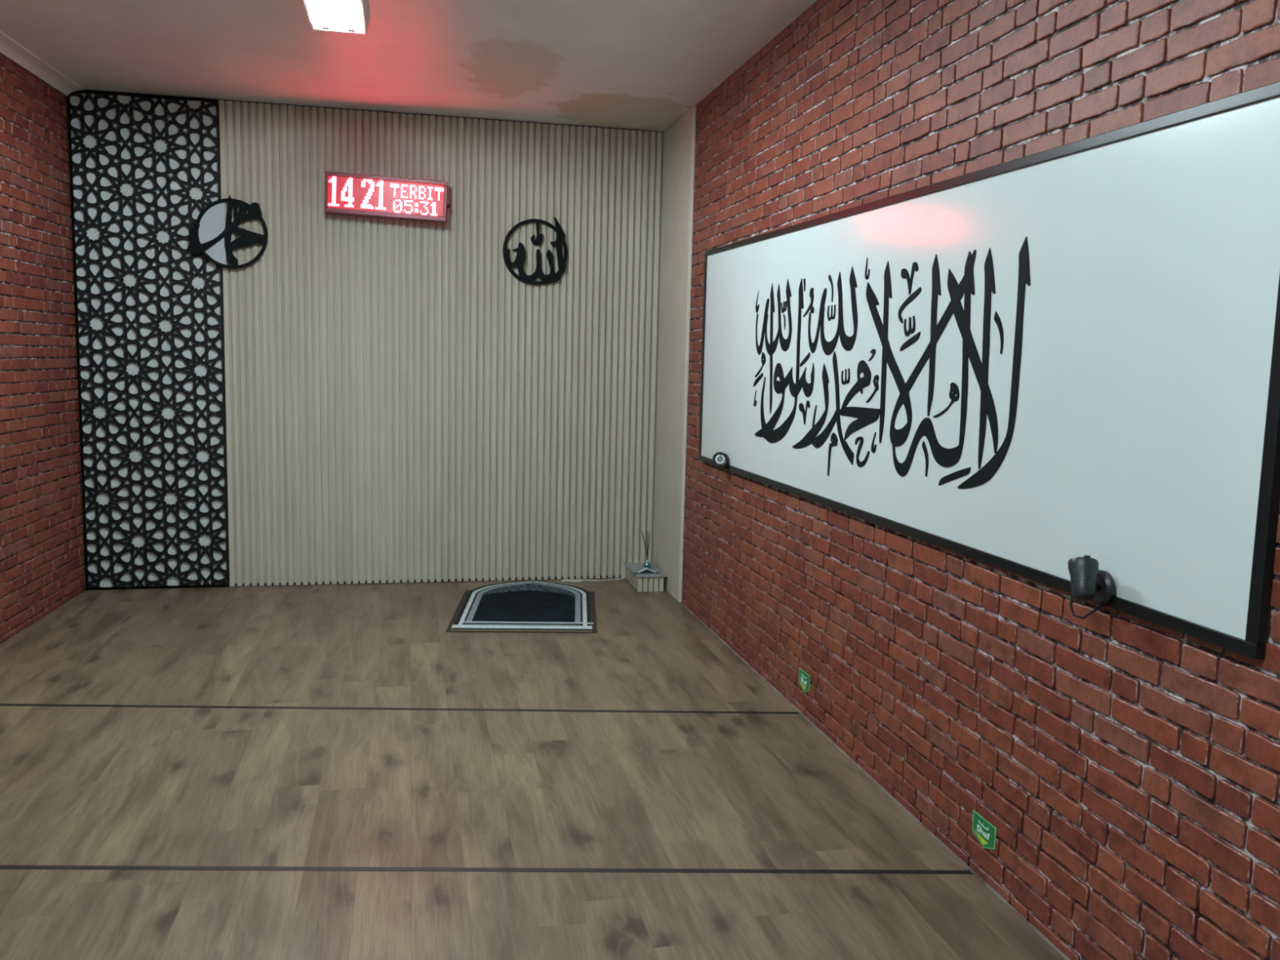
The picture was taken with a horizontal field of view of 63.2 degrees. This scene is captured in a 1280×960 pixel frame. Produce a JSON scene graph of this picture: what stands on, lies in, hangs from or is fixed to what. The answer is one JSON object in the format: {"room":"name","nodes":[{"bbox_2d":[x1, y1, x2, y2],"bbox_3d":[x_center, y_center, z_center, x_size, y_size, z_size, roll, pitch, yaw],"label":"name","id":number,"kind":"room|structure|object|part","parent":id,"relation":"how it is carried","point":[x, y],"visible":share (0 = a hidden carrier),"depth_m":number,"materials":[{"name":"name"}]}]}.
{"room":"mosque","nodes":[
{"label":"mosque","id":0,"kind":"room"},
{"bbox_2d":[0,53,85,643],"bbox_3d":[-3.024,-0.550,4.148,0.014,2.982,4.275,0,7,-10],"label":"wall","id":1,"kind":"structure","parent":0,"point":[42,560],"depth_m":5.64,"materials":[{"name":"red brick"}]},
{"bbox_2d":[0,31,84,96],"bbox_3d":[-2.584,-1.758,1.931,0.092,0.047,8.484,0,7,-10],"label":"trim","id":2,"kind":"structure","parent":1,"relation":"attached to","point":[10,48],"depth_m":5.51,"materials":[{"name":"paint"}]},
{"bbox_2d":[65,95,662,589],"bbox_3d":[-1.634,-0.812,6.673,3.714,2.982,0.068,0,7,-12],"label":"wall","id":3,"kind":"structure","parent":0,"point":[67,128],"depth_m":6.50,"materials":[{"name":"paint"}]},
{"bbox_2d":[66,89,229,590],"bbox_3d":[-2.968,-0.802,6.323,0.825,2.973,0.037,0,7,-12],"label":"lattice panel","id":4,"kind":"object","parent":3,"relation":"attached to","point":[149,310],"visible":1,"depth_m":6.31,"materials":[{"name":"black wood"}]},
{"bbox_2d":[188,195,267,269],"bbox_3d":[-2.497,-1.505,6.312,0.455,0.441,0.046,0,7,-12],"label":"wall plaque","id":5,"kind":"object","parent":3,"relation":"attached to","point":[210,236],"visible":1,"depth_m":6.29,"materials":[{"name":"black metal"}]},
{"bbox_2d":[324,170,449,222],"bbox_3d":[-1.558,-1.755,6.444,0.751,0.284,0.131,0,7,-9],"label":"clock","id":6,"kind":"object","parent":3,"relation":"attached to","point":[352,194],"visible":1,"depth_m":6.39,"materials":[{"name":"red plastic"}]},
{"bbox_2d":[218,100,662,586],"bbox_3d":[-1.222,-0.805,6.710,2.745,2.970,0.026,0,7,-12],"label":"panelling","id":7,"kind":"structure","parent":3,"relation":"attached to","point":[401,405],"depth_m":6.69,"materials":[{"name":"beige wood"}]},
{"bbox_2d":[502,217,567,284],"bbox_3d":[-0.678,-1.483,6.723,0.418,0.438,0.034,0,7,-12],"label":"wall plaque","id":8,"kind":"object","parent":3,"relation":"attached to","point":[519,261],"visible":1,"depth_m":6.72,"materials":[{"name":"black metal"}]},
{"bbox_2d":[0,0,817,131],"bbox_3d":[-0.873,-1.809,2.303,3.990,0.050,8.470,0,7,-12],"label":"ceiling","id":9,"kind":"structure","parent":0,"point":[633,64],"depth_m":5.16,"materials":[{"name":"paint"}]},
{"bbox_2d":[303,0,370,34],"bbox_3d":[-1.197,-1.947,4.002,0.264,0.086,1.259,0,7,-12],"label":"ceiling lamp","id":10,"kind":"object","parent":9,"relation":"attached to","point":[353,16],"visible":1,"depth_m":4.47,"materials":[{"name":"white plastic"}]},
{"bbox_2d":[321,12,328,29],"bbox_3d":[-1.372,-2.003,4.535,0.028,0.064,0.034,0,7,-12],"label":"fluorescent tube","id":11,"kind":"object","parent":10,"relation":"attached to","point":[324,27],"depth_m":4.52,"materials":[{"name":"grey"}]},
{"bbox_2d":[347,14,355,31],"bbox_3d":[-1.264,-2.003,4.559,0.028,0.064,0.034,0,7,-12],"label":"fluorescent tube","id":12,"kind":"object","parent":10,"relation":"attached to","point":[350,29],"depth_m":4.55,"materials":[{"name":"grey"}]},
{"bbox_2d":[0,577,1065,959],"bbox_3d":[-0.947,1.202,2.656,3.990,0.050,8.470,0,7,-12],"label":"floor","id":13,"kind":"structure","parent":0,"point":[80,785],"depth_m":3.52,"materials":[{"name":"brown wood"}]},
{"bbox_2d":[0,703,799,714],"bbox_3d":[-1.183,0.966,4.398,3.746,0.001,0.022,1,7,-2],"label":"tape","id":14,"kind":"object","parent":13,"relation":"on","point":[7,704],"visible":1,"depth_m":4.40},
{"bbox_2d":[0,865,973,874],"bbox_3d":[-0.914,1.133,3.030,3.814,0.001,0.022,1,7,-2],"label":"floor line","id":15,"kind":"object","parent":13,"relation":"on","point":[2,867],"visible":1,"depth_m":3.05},
{"bbox_2d":[445,590,596,633],"bbox_3d":[-0.674,0.770,6.161,0.820,0.004,1.000,1,7,-4],"label":"floor mat","id":16,"kind":"object","parent":13,"relation":"on","point":[593,610],"visible":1,"depth_m":5.72,"materials":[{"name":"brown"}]},
{"bbox_2d":[451,580,593,630],"bbox_3d":[-0.679,0.744,6.325,0.776,0.011,1.252,1,7,-4],"label":"rug","id":17,"kind":"object","parent":16,"relation":"on","point":[526,605],"visible":1,"depth_m":6.17,"materials":[{"name":"fabric"}]},
{"bbox_2d":[560,576,626,582],"bbox_3d":[-0.311,0.671,7.016,0.450,0.020,0.058,0,7,-12],"label":"power cable","id":18,"kind":"object","parent":13,"relation":"on","point":[562,580],"visible":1,"depth_m":7.01,"materials":[{"name":"grey plastic"}]},
{"bbox_2d":[623,562,666,591],"bbox_3d":[0.030,0.645,6.926,0.196,0.105,0.448,0,7,-12],"label":"box","id":19,"kind":"object","parent":13,"relation":"on","point":[646,581],"visible":0.97,"depth_m":6.74,"materials":[{"name":"grey wood"}]},
{"bbox_2d":[641,531,650,568],"bbox_3d":[0.044,0.468,6.872,0.060,0.259,0.044,-3,8,-35],"label":"reed diffuser","id":20,"kind":"object","parent":19,"relation":"on","point":[646,564],"visible":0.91,"depth_m":6.87,"materials":[{"name":"teal glass"}]},
{"bbox_2d":[644,562,650,568],"bbox_3d":[0.048,0.571,6.888,0.044,0.051,0.044,3,7,10],"label":"bottle","id":21,"kind":"object","parent":20,"relation":"on","point":[647,565],"depth_m":6.87,"materials":[{"name":"teal glass"}]},
{"bbox_2d":[633,567,660,573],"bbox_3d":[0.044,0.591,6.788,0.180,0.035,0.041,0,7,-12],"label":"folded card","id":22,"kind":"object","parent":19,"relation":"on","point":[646,569],"visible":1,"depth_m":6.78,"materials":[{"name":"grey paper"}]},
{"bbox_2d":[681,0,1279,959],"bbox_3d":[0.967,-0.348,3.250,0.010,2.982,7.770,0,7,-12],"label":"wall","id":23,"kind":"structure","parent":0,"point":[1125,768],"depth_m":3.00,"materials":[{"name":"red brick"}]},
{"bbox_2d":[652,106,693,600],"bbox_3d":[0.205,-0.765,6.653,0.016,2.977,0.744,0,7,-12],"label":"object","id":24,"kind":"structure","parent":23,"relation":"attached to","point":[677,139],"depth_m":6.62,"materials":[{"name":"beige paint"}]},
{"bbox_2d":[678,105,696,602],"bbox_3d":[0.285,-0.720,6.285,0.019,2.977,0.016,0,7,-12],"label":"trim","id":25,"kind":"structure","parent":23,"relation":"attached to","point":[694,109],"depth_m":6.27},
{"bbox_2d":[798,667,810,691],"bbox_3d":[0.700,0.861,4.440,0.003,0.087,0.124,0,7,-12],"label":"sticker","id":26,"kind":"object","parent":23,"relation":"attached to","point":[803,678],"visible":1,"depth_m":4.43,"materials":[{"name":"green"}]},
{"bbox_2d":[680,602,1070,959],"bbox_3d":[1.005,1.176,3.052,0.008,0.004,7.008,0,7,-12],"label":"trim","id":27,"kind":"structure","parent":23,"relation":"attached to","point":[923,826],"depth_m":3.46,"materials":[{"name":"wood"}]},
{"bbox_2d":[972,809,996,848],"bbox_3d":[1.007,1.036,3.050,0.003,0.087,0.124,0,7,-12],"label":"sticker","id":28,"kind":"object","parent":23,"relation":"attached to","point":[984,832],"visible":1,"depth_m":3.05,"materials":[{"name":"green"}]},
{"bbox_2d":[698,80,1279,659],"bbox_3d":[0.797,-0.459,3.947,0.024,1.179,4.065,0,7,-12],"label":"board","id":29,"kind":"object","parent":23,"relation":"attached to","point":[1026,366],"visible":1,"depth_m":2.67,"materials":[{"name":"white"}]},
{"bbox_2d":[712,452,728,469],"bbox_3d":[0.412,-0.103,5.441,0.084,0.096,0.096,0,7,-12],"label":"spotlight","id":30,"kind":"object","parent":29,"relation":"attached to","point":[719,459],"visible":1,"depth_m":5.40,"materials":[{"name":"black"}]},
{"bbox_2d":[1067,555,1115,619],"bbox_3d":[1.061,0.250,2.459,0.129,0.152,0.083,-2,8,-29],"label":"spotlight","id":31,"kind":"object","parent":29,"relation":"attached to","point":[1088,583],"visible":1,"depth_m":2.43,"materials":[{"name":"black metal"}]},
{"bbox_3d":[1.062,0.248,2.453,0.085,0.042,0.031,-3,8,-33],"label":"swivel arm","id":32,"kind":"part","parent":31,"relation":"part of","materials":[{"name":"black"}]}
]}

